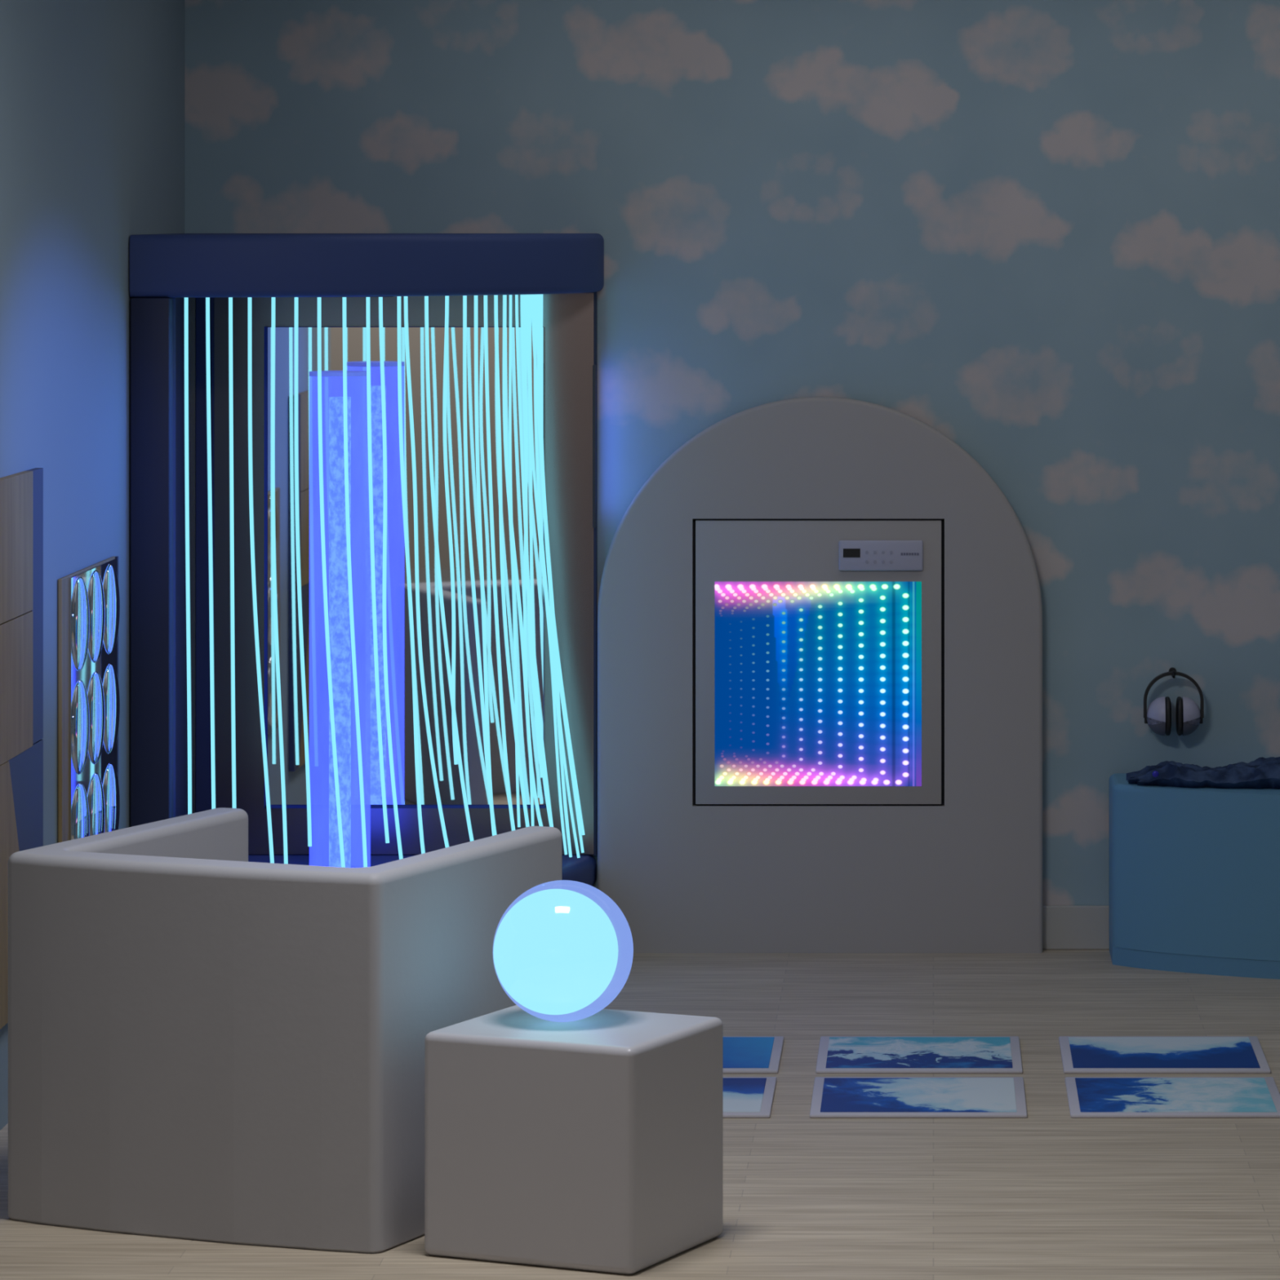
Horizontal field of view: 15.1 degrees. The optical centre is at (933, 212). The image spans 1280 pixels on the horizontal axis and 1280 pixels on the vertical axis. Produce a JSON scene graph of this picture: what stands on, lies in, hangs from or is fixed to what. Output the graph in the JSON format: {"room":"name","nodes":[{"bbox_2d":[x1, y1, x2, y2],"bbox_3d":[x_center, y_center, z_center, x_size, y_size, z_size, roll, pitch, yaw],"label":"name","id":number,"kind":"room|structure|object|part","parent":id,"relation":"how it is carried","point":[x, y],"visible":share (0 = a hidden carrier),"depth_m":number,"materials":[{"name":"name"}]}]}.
{"room":"sensory room","nodes":[
{"label":"sensory room","id":0,"kind":"room"},
{"bbox_2d":[0,0,184,1130],"bbox_3d":[-2.175,0.590,12.050,0.100,3.000,3.500,0,0,0],"label":"wall","id":1,"kind":"structure","parent":0,"point":[92,91],"depth_m":12.00,"materials":[{"name":"blue paint"}]},
{"bbox_2d":[0,467,43,1029],"bbox_3d":[-2.113,1.222,11.131,0.020,1.237,0.560,0,0,0],"label":"wooden wall panel","id":2,"kind":"object","parent":1,"relation":"attached to","point":[21,494],"visible":0.74,"depth_m":11.11,"materials":[{"name":"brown wood"}]},
{"bbox_2d":[57,555,119,842],"bbox_3d":[-2.107,1.274,12.089,0.032,0.772,0.779,0,0,0],"label":"mirror","id":3,"kind":"object","parent":1,"relation":"attached to","point":[89,600],"visible":0.8,"depth_m":12.03,"materials":[{"name":"silver"}]},
{"bbox_2d":[0,949,1279,1279],"bbox_3d":[0.237,2.140,10.500,4.925,0.100,6.600,0,0,0],"label":"floor","id":4,"kind":"structure","parent":0,"point":[1048,1193],"depth_m":10.62,"materials":[{"name":"brown wood"}]},
{"bbox_2d":[8,807,562,1253],"bbox_3d":[-1.364,1.709,10.229,0.885,0.762,0.878,0,0,23],"label":"surround","id":5,"kind":"object","parent":4,"relation":"on","point":[207,1042],"visible":0.94,"depth_m":9.83,"materials":[{"name":"grey plastic"}]},
{"bbox_2d":[129,233,604,886],"bbox_3d":[-1.528,1.074,13.216,1.186,2.032,0.961,0,0,0],"label":"curtain","id":6,"kind":"object","parent":4,"relation":"on","point":[477,353],"visible":0.84,"depth_m":13.66,"materials":[{"name":"blue plastic"}]},
{"bbox_3d":[-2.069,1.022,12.795,0.104,1.596,0.110,0,0,0],"label":"post","id":7,"kind":"part","parent":6,"relation":"part of","materials":[{"name":"blue"}]},
{"bbox_3d":[-2.113,1.022,13.258,0.016,1.596,0.825,0,0,0],"label":"panel","id":8,"kind":"part","parent":6,"relation":"part of","materials":[{"name":"teal"}]},
{"bbox_2d":[309,370,370,867],"bbox_3d":[-1.627,1.127,13.230,0.190,1.385,0.190,0,0,0],"label":"tube","id":9,"kind":"object","parent":6,"relation":"on","point":[324,851],"visible":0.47,"depth_m":13.16,"materials":[{"name":"blue plastic"}]},
{"bbox_2d":[264,326,546,808],"bbox_3d":[-1.496,1.003,13.662,0.796,1.363,0.017,0,0,0],"label":"mirror","id":10,"kind":"object","parent":6,"relation":"attached to","point":[468,702],"depth_m":13.66,"materials":[{"name":"clear mirror"}]},
{"bbox_3d":[-0.958,1.022,13.681,0.008,1.596,0.030,0,0,0],"label":"edge trim","id":11,"kind":"part","parent":6,"relation":"part of","materials":[{"name":"blue"}]},
{"bbox_2d":[424,1004,723,1274],"bbox_3d":[-0.725,1.866,9.762,0.475,0.449,0.415,0,0,24],"label":"pedestal","id":12,"kind":"object","parent":4,"relation":"on","point":[594,1142],"visible":0.92,"depth_m":9.59,"materials":[{"name":"grey plastic"}]},
{"bbox_2d":[493,880,633,1022],"bbox_3d":[-0.752,1.499,9.800,0.285,0.285,0.285,0,0,0],"label":"globe","id":13,"kind":"object","parent":12,"relation":"on","point":[563,949],"visible":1,"depth_m":9.70},
{"bbox_2d":[723,1076,777,1118],"bbox_3d":[-0.628,2.085,11.382,0.503,0.010,0.486,0,0,0],"label":"tile","id":14,"kind":"object","parent":4,"relation":"on","point":[744,1097],"depth_m":11.36,"materials":[{"name":"grey"}]},
{"bbox_3d":[-0.628,2.080,11.385,0.455,0.001,0.436,0,0,0],"label":"liquid panel","id":15,"kind":"part","parent":14,"relation":"part of","materials":[{"name":"liquid"}]},
{"bbox_2d":[723,1035,784,1073],"bbox_3d":[-0.628,2.085,11.957,0.503,0.010,0.486,0,0,0],"label":"tile","id":16,"kind":"object","parent":4,"relation":"on","point":[741,1054],"depth_m":11.93,"materials":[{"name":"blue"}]},
{"bbox_3d":[-0.628,2.080,11.960,0.455,0.001,0.436,0,0,0],"label":"liquid panel","id":17,"kind":"part","parent":16,"relation":"part of","materials":[{"name":"blue liquid"}]},
{"bbox_2d":[809,1076,1026,1118],"bbox_3d":[-0.035,2.085,11.382,0.503,0.010,0.486,0,0,0],"label":"tile","id":18,"kind":"object","parent":4,"relation":"on","point":[833,1097],"depth_m":11.34,"materials":[{"name":"grey"}]},
{"bbox_2d":[815,1035,1022,1073],"bbox_3d":[-0.035,2.085,11.957,0.503,0.010,0.486,0,0,0],"label":"tile","id":19,"kind":"object","parent":4,"relation":"on","point":[836,1054],"depth_m":11.93,"materials":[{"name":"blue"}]},
{"bbox_2d":[1058,1035,1271,1073],"bbox_3d":[0.568,2.085,11.957,0.503,0.010,0.486,0,0,0],"label":"tile","id":20,"kind":"object","parent":4,"relation":"on","point":[1079,1054],"depth_m":11.93,"materials":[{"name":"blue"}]},
{"bbox_2d":[1064,1076,1279,1118],"bbox_3d":[0.568,2.085,11.382,0.503,0.010,0.486,0,0,0],"label":"tile","id":21,"kind":"object","parent":4,"relation":"on","point":[1088,1097],"depth_m":11.36,"materials":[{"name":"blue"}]},
{"bbox_2d":[1108,773,1279,979],"bbox_3d":[1.349,1.839,13.383,1.703,0.503,0.597,0,0,0],"label":"bench","id":22,"kind":"object","parent":4,"relation":"on","point":[1194,873],"visible":1,"depth_m":13.26,"materials":[{"name":"blue plastic"}]},
{"bbox_2d":[1126,756,1279,789],"bbox_3d":[0.880,1.550,13.394,0.681,0.072,0.292,0,0,0],"label":"blanket","id":23,"kind":"object","parent":22,"relation":"on","point":[1262,772],"visible":1,"depth_m":13.32,"materials":[{"name":"blue fabric"}]},
{"bbox_2d":[184,0,1279,905],"bbox_3d":[0.237,0.590,13.750,4.725,3.000,0.100,0,0,0],"label":"wall","id":24,"kind":"structure","parent":0,"point":[1042,236],"depth_m":13.70,"materials":[{"name":"paper"}]},
{"bbox_2d":[597,396,1042,953],"bbox_3d":[-0.320,1.306,13.648,1.258,1.568,0.070,0,0,0],"label":"light panel","id":25,"kind":"object","parent":24,"relation":"attached to","point":[820,619],"visible":1,"depth_m":13.63,"materials":[{"name":"white paint"}]},
{"bbox_3d":[-0.325,1.270,13.638,0.694,0.802,0.022,0,0,0],"label":"panel","id":26,"kind":"part","parent":25,"relation":"part of","materials":[{"name":"grey plastic"}]},
{"bbox_2d":[1042,905,1109,949],"bbox_3d":[0.237,2.028,13.691,4.723,0.124,0.015,0,0,0],"label":"baseboard","id":27,"kind":"structure","parent":24,"relation":"attached to","point":[1064,926],"depth_m":13.68,"materials":[{"name":"grey"}]},
{"bbox_2d":[1168,667,1176,678],"bbox_3d":[0.679,1.303,13.657,0.022,0.025,0.084,0,0,0],"label":"wall hook","id":28,"kind":"object","parent":24,"relation":"attached to","point":[1173,670],"visible":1,"depth_m":13.69,"materials":[{"name":"black metal"}]},
{"bbox_2d":[1143,671,1204,735],"bbox_3d":[0.679,1.387,13.640,0.169,0.181,0.100,0,0,0],"label":"defender","id":29,"kind":"object","parent":28,"relation":"hanging from","point":[1188,715],"visible":1,"depth_m":13.61,"materials":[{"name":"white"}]},
{"bbox_2d":[1146,696,1165,735],"bbox_3d":[0.628,1.423,13.640,0.052,0.111,0.100,0,0,0],"label":"ear cup","id":30,"kind":"object","parent":29,"relation":"on","point":[1156,711],"depth_m":13.61,"materials":[{"name":"grey plastic"}]},
{"bbox_2d":[1164,696,1171,735],"bbox_3d":[0.662,1.423,13.640,0.019,0.109,0.092,0,0,0],"label":"cushion","id":31,"kind":"object","parent":29,"relation":"on","point":[1167,701],"depth_m":13.60,"materials":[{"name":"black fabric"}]},
{"bbox_2d":[1175,696,1182,735],"bbox_3d":[0.696,1.423,13.640,0.019,0.109,0.092,0,0,0],"label":"cushion","id":32,"kind":"object","parent":29,"relation":"on","point":[1179,708],"depth_m":13.60,"materials":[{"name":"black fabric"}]},
{"bbox_2d":[1182,696,1200,735],"bbox_3d":[0.730,1.423,13.640,0.052,0.111,0.100,0,0,0],"label":"ear cup","id":33,"kind":"object","parent":29,"relation":"on","point":[1191,712],"depth_m":13.60,"materials":[{"name":"grey plastic"}]}
]}

